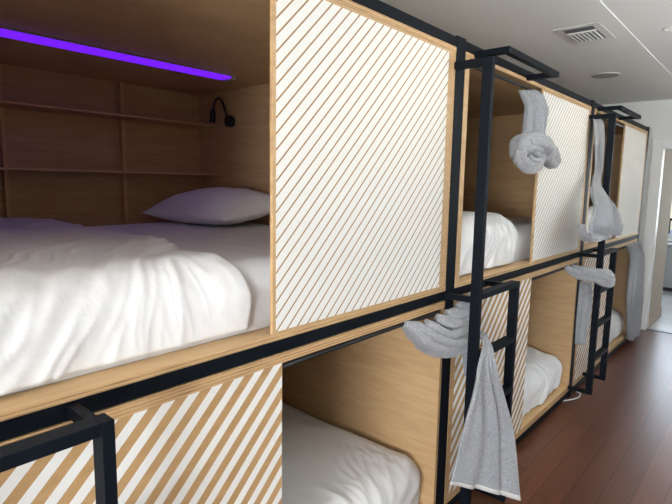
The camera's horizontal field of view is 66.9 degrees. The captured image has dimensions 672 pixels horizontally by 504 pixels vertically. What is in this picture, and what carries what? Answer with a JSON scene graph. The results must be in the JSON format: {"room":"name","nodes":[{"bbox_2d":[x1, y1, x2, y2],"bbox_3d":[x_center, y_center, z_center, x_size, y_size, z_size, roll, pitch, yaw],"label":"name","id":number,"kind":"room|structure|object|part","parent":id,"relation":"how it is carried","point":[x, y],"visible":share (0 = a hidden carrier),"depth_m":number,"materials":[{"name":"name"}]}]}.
{"room":"dormitory","nodes":[
{"label":"dormitory","id":0,"kind":"room"},
{"bbox_2d":[380,0,671,104],"bbox_3d":[0.731,-1.226,1.786,4.650,0.100,9.250,8,10,41],"label":"ceiling","id":1,"kind":"structure","parent":0,"point":[527,26],"depth_m":3.18,"materials":[{"name":"white paint"}]},
{"bbox_2d":[553,22,615,44],"bbox_3d":[1.529,-1.335,3.124,0.252,0.012,0.390,8,10,41],"label":"ceiling vent","id":2,"kind":"object","parent":1,"relation":"in","point":[590,32],"visible":1,"depth_m":3.10,"materials":[{"name":"white metal"}]},
{"bbox_2d":[590,72,620,78],"bbox_3d":[2.251,-1.475,4.250,0.224,0.008,0.224,8,10,41],"label":"ceiling speaker","id":3,"kind":"object","parent":1,"relation":"attached to","point":[605,74],"visible":1,"depth_m":4.23,"materials":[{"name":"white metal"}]},
{"bbox_2d":[662,26,671,31],"bbox_3d":[1.984,-1.329,3.004,0.094,0.026,0.094,8,10,41],"label":"recessed light","id":4,"kind":"object","parent":1,"relation":"in","point":[666,28],"visible":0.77,"depth_m":3.02,"materials":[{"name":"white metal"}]},
{"bbox_2d":[455,330,671,503],"bbox_3d":[0.661,1.345,2.100,4.650,0.080,9.170,8,10,41],"label":"floor","id":5,"kind":"structure","parent":0,"point":[612,444],"depth_m":3.17,"materials":[{"name":"red wood"}]},
{"bbox_2d":[0,0,649,503],"bbox_3d":[0.435,0.009,3.577,1.880,2.168,5.910,8,10,41],"label":"frame","id":6,"kind":"object","parent":5,"relation":"on","point":[24,424],"visible":0.16,"depth_m":2.07,"materials":[{"name":"black metal"}]},
{"bbox_2d":[0,402,117,503],"bbox_3d":[-0.616,0.410,0.852,0.164,2.060,0.429,8,10,41],"label":"ladder","id":7,"kind":"object","parent":6,"relation":"attached to","point":[87,426],"visible":1,"depth_m":0.93,"materials":[{"name":"black metal"}]},
{"bbox_3d":[-0.445,0.865,1.026,0.043,1.119,0.025,8,10,41],"label":"short rail","id":8,"kind":"part","parent":7,"relation":"part of","materials":[{"name":"black metal"}]},
{"bbox_2d":[0,222,269,396],"bbox_3d":[-0.756,0.046,2.036,1.506,0.208,1.770,8,10,41],"label":"mattress","id":9,"kind":"object","parent":6,"relation":"on","point":[246,246],"visible":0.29,"depth_m":1.80,"materials":[{"name":"white fabric"}]},
{"bbox_2d":[0,217,251,394],"bbox_3d":[-1.075,0.055,1.706,1.626,0.246,0.904,8,10,41],"label":"duvet","id":10,"kind":"object","parent":9,"relation":"on","point":[75,298],"visible":1,"depth_m":1.22,"materials":[{"name":"white fabric"}]},
{"bbox_2d":[142,187,269,225],"bbox_3d":[-0.655,-0.253,2.768,0.760,0.199,0.454,8,10,41],"label":"pillow","id":11,"kind":"object","parent":9,"relation":"on","point":[216,206],"visible":0.97,"depth_m":2.57,"materials":[{"name":"white fabric"}]},
{"bbox_2d":[0,301,444,503],"bbox_3d":[-0.828,0.703,2.169,1.810,1.005,1.860,8,10,41],"label":"box","id":12,"kind":"object","parent":6,"relation":"attached to","point":[216,438],"visible":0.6,"depth_m":1.43,"materials":[{"name":"brown wood"}]},
{"bbox_2d":[282,310,440,368],"bbox_3d":[0.140,0.301,1.858,0.016,0.016,0.937,8,10,41],"label":"curtain rod","id":13,"kind":"object","parent":12,"relation":"attached to","point":[359,339],"visible":0.84,"depth_m":1.75,"materials":[{"name":"black metal"}]},
{"bbox_2d":[401,293,520,500],"bbox_3d":[0.541,0.673,2.173,0.621,0.948,0.287,-5,9,-36],"label":"towel","id":14,"kind":"object","parent":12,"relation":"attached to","point":[486,459],"visible":0.84,"depth_m":2.14,"materials":[{"name":"grey fabric"}]},
{"bbox_2d":[0,0,456,421],"bbox_3d":[-0.810,-0.340,2.030,1.810,1.012,1.860,8,10,41],"label":"box","id":15,"kind":"object","parent":6,"relation":"attached to","point":[342,110],"depth_m":1.89,"materials":[{"name":"brown wood"}]},
{"bbox_2d":[0,100,217,128],"bbox_3d":[-1.391,-0.703,2.514,0.197,0.010,1.793,8,10,41],"label":"shelf","id":16,"kind":"object","parent":15,"relation":"attached to","point":[6,106],"depth_m":2.69,"materials":[{"name":"brown wood"}]},
{"bbox_2d":[0,167,217,174],"bbox_3d":[-1.396,-0.410,2.554,0.197,0.010,1.793,8,10,41],"label":"shelf","id":17,"kind":"object","parent":15,"relation":"attached to","point":[3,170],"depth_m":2.74,"materials":[{"name":"brown wood"}]},
{"bbox_3d":[-1.065,-0.829,2.057,0.105,0.018,1.580,8,10,41],"label":"light strip","id":18,"kind":"part","parent":15,"relation":"part of","materials":[{"name":"purple plastic"}]},
{"bbox_2d":[209,97,234,126],"bbox_3d":[-0.678,-0.830,3.024,0.169,0.173,0.066,6,9,33],"label":"reading lamp","id":19,"kind":"object","parent":15,"relation":"attached to","point":[229,121],"visible":1,"depth_m":3.01,"materials":[{"name":"black plastic"}]},
{"bbox_3d":[-0.630,-0.775,3.016,0.068,0.068,0.030,8,10,41],"label":"wall plate","id":20,"kind":"part","parent":19,"relation":"part of","materials":[{"name":"black plastic"}]},
{"bbox_3d":[0.143,-0.288,1.761,0.012,0.973,0.974,8,10,41],"label":"panel","id":21,"kind":"part","parent":15,"relation":"part of","materials":[{"name":"white wood"}]},
{"bbox_3d":[0.480,0.186,2.257,0.060,2.168,0.075,8,10,41],"label":"post","id":22,"kind":"part","parent":6,"relation":"part of","materials":[{"name":"black metal"}]},
{"bbox_2d":[444,56,519,503],"bbox_3d":[0.667,0.237,2.309,0.164,2.060,0.428,8,10,41],"label":"ladder","id":23,"kind":"object","parent":6,"relation":"attached to","point":[477,294],"visible":0.73,"depth_m":2.10,"materials":[{"name":"black metal"}]},
{"bbox_3d":[0.580,0.261,2.119,0.043,2.060,0.025,8,10,41],"label":"tall rail","id":24,"kind":"part","parent":23,"relation":"part of","materials":[{"name":"black metal"}]},
{"bbox_3d":[0.838,0.691,2.482,0.043,1.119,0.025,8,10,41],"label":"short rail","id":25,"kind":"part","parent":23,"relation":"part of","materials":[{"name":"black metal"}]},
{"bbox_2d":[462,217,531,275],"bbox_3d":[0.525,-0.127,3.489,1.505,0.208,1.770,8,10,41],"label":"mattress","id":26,"kind":"object","parent":6,"relation":"on","point":[523,226],"visible":0.02,"depth_m":3.07,"materials":[{"name":"white fabric"}]},
{"bbox_2d":[459,211,516,275],"bbox_3d":[0.203,-0.137,3.141,1.639,0.289,0.865,8,10,41],"label":"duvet","id":27,"kind":"object","parent":26,"relation":"on","point":[501,234],"visible":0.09,"depth_m":2.64,"materials":[{"name":"white fabric"}]},
{"bbox_2d":[444,257,578,503],"bbox_3d":[0.453,0.529,3.623,1.810,1.005,1.860,8,10,41],"label":"box","id":28,"kind":"object","parent":6,"relation":"attached to","point":[546,309],"visible":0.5,"depth_m":3.04,"materials":[{"name":"brown wood"}]},
{"bbox_2d":[531,263,576,280],"bbox_3d":[1.432,0.126,3.325,0.016,0.016,0.902,8,10,41],"label":"curtain rod","id":29,"kind":"object","parent":28,"relation":"attached to","point":[571,265],"visible":0.7,"depth_m":3.24,"materials":[{"name":"black metal"}]},
{"bbox_2d":[474,46,558,80],"bbox_3d":[0.857,-0.868,2.366,0.154,0.026,0.620,8,10,41],"label":"grab bar","id":30,"kind":"object","parent":6,"relation":"attached to","point":[548,72],"visible":0.98,"depth_m":2.23,"materials":[{"name":"black metal"}]},
{"bbox_3d":[0.662,-0.842,2.146,0.154,0.026,0.030,8,10,41],"label":"arm","id":31,"kind":"part","parent":30,"relation":"part of","materials":[{"name":"black metal"}]},
{"bbox_3d":[1.051,-0.895,2.587,0.154,0.026,0.030,8,10,41],"label":"arm","id":32,"kind":"part","parent":30,"relation":"part of","materials":[{"name":"black metal"}]},
{"bbox_2d":[454,52,591,287],"bbox_3d":[0.470,-0.513,3.484,1.810,1.012,1.860,8,10,41],"label":"box","id":33,"kind":"object","parent":6,"relation":"attached to","point":[553,199],"visible":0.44,"depth_m":3.30,"materials":[{"name":"brown wood"}]},
{"bbox_2d":[473,67,541,92],"bbox_3d":[0.850,-0.843,2.504,0.016,0.016,0.874,8,10,41],"label":"curtain rod","id":34,"kind":"object","parent":33,"relation":"attached to","point":[477,68],"visible":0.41,"depth_m":2.50,"materials":[{"name":"black metal"}]},
{"bbox_2d":[509,90,560,173],"bbox_3d":[1.051,-0.627,2.646,0.188,0.448,0.575,8,10,41],"label":"towel","id":35,"kind":"object","parent":33,"relation":"attached to","point":[532,149],"visible":1,"depth_m":2.56,"materials":[{"name":"grey fabric"}]},
{"bbox_3d":[1.440,-0.463,3.234,0.012,0.973,0.924,8,10,41],"label":"panel","id":36,"kind":"part","parent":33,"relation":"part of","materials":[{"name":"white wood"}]},
{"bbox_3d":[1.760,0.013,3.711,0.060,2.168,0.075,8,10,41],"label":"post","id":37,"kind":"part","parent":6,"relation":"part of","materials":[{"name":"black metal"}]},
{"bbox_2d":[567,113,617,394],"bbox_3d":[1.918,0.026,3.722,0.164,1.975,0.395,8,10,41],"label":"ladder","id":38,"kind":"object","parent":6,"relation":"attached to","point":[596,322],"visible":0.97,"depth_m":3.62,"materials":[{"name":"black metal"}]},
{"bbox_2d":[564,264,615,344],"bbox_3d":[1.768,0.381,3.502,0.456,0.596,0.193,-3,8,-24],"label":"towel","id":39,"kind":"object","parent":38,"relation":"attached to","point":[602,277],"visible":1,"depth_m":3.52,"materials":[{"name":"grey fabric"}]},
{"bbox_3d":[1.842,0.049,3.545,0.043,1.975,0.025,8,10,41],"label":"tall rail","id":40,"kind":"part","parent":38,"relation":"part of","materials":[{"name":"black metal"}]},
{"bbox_3d":[2.077,0.482,3.884,0.043,1.034,0.025,8,10,41],"label":"short rail","id":41,"kind":"part","parent":38,"relation":"part of","materials":[{"name":"black metal"}]},
{"bbox_2d":[572,239,637,385],"bbox_3d":[1.733,0.356,5.077,1.810,1.005,1.860,8,10,41],"label":"box","id":42,"kind":"object","parent":6,"relation":"attached to","point":[622,262],"visible":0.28,"depth_m":4.40,"materials":[{"name":"brown wood"}]},
{"bbox_3d":[1.788,0.719,5.080,1.506,0.208,1.770,8,10,41],"label":"mattress","id":43,"kind":"object","parent":42,"relation":"in","visible":0},
{"bbox_2d":[609,309,623,342],"bbox_3d":[1.769,0.682,5.067,1.660,0.259,1.772,8,10,41],"label":"duvet","id":44,"kind":"object","parent":43,"relation":"on","point":[617,321],"visible":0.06,"depth_m":4.95,"materials":[{"name":"white fabric"}]},
{"bbox_3d":[2.709,-0.047,4.775,0.016,0.016,0.912,8,10,41],"label":"curtain rod","id":45,"kind":"object","parent":42,"relation":"attached to","visible":0},
{"bbox_2d":[625,242,644,340],"bbox_3d":[2.936,0.401,5.020,0.119,0.991,0.705,8,11,43],"label":"curtain","id":46,"kind":"object","parent":45,"relation":"hanging from","point":[634,289],"visible":1,"depth_m":4.92,"materials":[{"name":"grey fabric"}]},
{"bbox_2d":[583,108,647,249],"bbox_3d":[1.750,-0.686,4.938,1.810,1.012,1.860,8,10,41],"label":"box","id":47,"kind":"object","parent":6,"relation":"attached to","point":[630,141],"visible":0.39,"depth_m":4.71,"materials":[{"name":"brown wood"}]},
{"bbox_3d":[2.727,-0.637,4.695,0.012,0.973,0.904,8,10,41],"label":"panel","id":48,"kind":"part","parent":47,"relation":"part of","materials":[{"name":"white wood"}]},
{"bbox_3d":[2.137,-1.017,3.965,0.016,0.016,0.895,8,10,41],"label":"curtain rod","id":49,"kind":"object","parent":47,"relation":"attached to","visible":0},
{"bbox_2d":[579,118,623,242],"bbox_3d":[1.747,-0.510,3.287,0.251,0.857,1.033,5,9,26],"label":"towel","id":50,"kind":"object","parent":49,"relation":"hanging from","point":[606,222],"visible":0.97,"depth_m":3.18,"materials":[{"name":"grey fabric"}]},
{"bbox_2d":[597,105,640,119],"bbox_3d":[2.137,-1.042,3.820,0.154,0.026,0.650,8,10,41],"label":"grab bar","id":51,"kind":"object","parent":6,"relation":"attached to","point":[632,115],"visible":1,"depth_m":3.66,"materials":[{"name":"black metal"}]},
{"bbox_3d":[1.933,-1.014,3.588,0.154,0.026,0.030,8,10,41],"label":"arm","id":52,"kind":"part","parent":51,"relation":"part of","materials":[{"name":"black metal"}]},
{"bbox_3d":[2.341,-1.069,4.052,0.154,0.026,0.030,8,10,41],"label":"arm","id":53,"kind":"part","parent":51,"relation":"part of","materials":[{"name":"black metal"}]},
{"bbox_3d":[3.040,-0.160,5.165,0.060,2.168,0.075,8,10,41],"label":"post","id":54,"kind":"part","parent":6,"relation":"part of","materials":[{"name":"black metal"}]},
{"bbox_3d":[1.805,-0.300,4.943,1.505,0.208,1.770,8,10,41],"label":"mattress","id":55,"kind":"object","parent":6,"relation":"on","visible":0},
{"bbox_2d":[585,206,592,242],"bbox_3d":[1.571,-0.317,4.693,1.645,0.276,1.125,8,10,41],"label":"duvet","id":56,"kind":"object","parent":55,"relation":"on","point":[590,208],"visible":0.02,"depth_m":4.02,"materials":[{"name":"white fabric"}]},
{"bbox_3d":[-0.773,1.065,2.172,1.506,0.208,1.770,8,10,41],"label":"mattress","id":57,"kind":"object","parent":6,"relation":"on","visible":0},
{"bbox_2d":[282,402,420,503],"bbox_3d":[-0.778,1.030,2.168,1.669,0.262,1.802,8,10,41],"label":"duvet","id":58,"kind":"object","parent":57,"relation":"on","point":[323,462],"visible":0.21,"depth_m":2.23,"materials":[{"name":"white fabric"}]},
{"bbox_3d":[0.508,0.892,3.626,1.507,0.208,1.770,8,10,41],"label":"mattress","id":59,"kind":"object","parent":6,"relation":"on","visible":0},
{"bbox_2d":[522,347,561,416],"bbox_3d":[0.501,0.856,3.626,1.654,0.261,1.802,8,10,41],"label":"duvet","id":60,"kind":"object","parent":59,"relation":"on","point":[543,371],"visible":0.09,"depth_m":3.48,"materials":[{"name":"white fabric"}]},
{"bbox_2d":[563,392,580,400],"bbox_3d":[1.781,1.088,3.810,0.258,0.010,0.058,-6,10,-42],"label":"power cord","id":61,"kind":"object","parent":5,"relation":"on","point":[577,392],"visible":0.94,"depth_m":3.78,"materials":[{"name":"white plastic"}]},
{"bbox_2d":[602,99,671,246],"bbox_3d":[3.721,-0.347,5.378,4.450,2.505,0.100,8,10,41],"label":"wall","id":62,"kind":"structure","parent":0,"point":[656,115],"depth_m":5.48,"materials":[{"name":"white paint"}]},
{"bbox_2d":[641,138,671,329],"bbox_3d":[3.878,-0.123,5.254,1.202,2.100,0.118,8,10,41],"label":"trim","id":63,"kind":"structure","parent":62,"relation":"attached to","point":[659,145],"depth_m":5.54,"materials":[{"name":"white paint"}]},
{"bbox_2d":[646,329,671,333],"bbox_3d":[3.859,0.955,5.397,1.008,0.084,0.040,8,10,41],"label":"trim","id":64,"kind":"structure","parent":62,"relation":"attached to","point":[646,329],"depth_m":5.62,"materials":[{"name":"black plastic"}]},
{"bbox_2d":[647,291,671,332],"bbox_3d":[5.382,0.883,6.142,4.400,0.080,3.090,8,10,41],"label":"floor tile","id":65,"kind":"structure","parent":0,"point":[664,323],"depth_m":6.30,"materials":[{"name":"white tile"}]},
{"bbox_2d":[663,242,671,291],"bbox_3d":[5.737,0.301,7.463,2.140,0.735,0.337,8,10,41],"label":"base cabinet","id":66,"kind":"object","parent":65,"relation":"on","point":[667,283],"visible":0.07,"depth_m":7.80,"materials":[{"name":"grey paint"}]},
{"bbox_2d":[648,149,671,320],"bbox_3d":[3.739,-0.417,5.922,0.155,2.500,0.750,8,10,41],"label":"wall","id":67,"kind":"structure","parent":0,"point":[666,191],"depth_m":5.85,"materials":[{"name":"beige paint"}]},
{"bbox_2d":[648,307,661,327],"bbox_3d":[3.787,0.770,6.030,0.013,0.120,0.763,8,10,41],"label":"baseboard","id":68,"kind":"structure","parent":67,"relation":"attached to","point":[653,318],"depth_m":5.97,"materials":[{"name":"beige paint"}]},
{"bbox_3d":[6.460,-0.539,7.170,4.400,2.500,0.120,8,10,41],"label":"wall","id":69,"kind":"structure","parent":0,"visible":0},
{"bbox_2d":[668,204,671,237],"bbox_3d":[6.004,-0.822,7.538,2.020,1.350,0.060,8,10,41],"label":"window","id":70,"kind":"structure","parent":69,"relation":"in","point":[670,223],"depth_m":8.14,"materials":[{"name":"white paint"}]}
]}

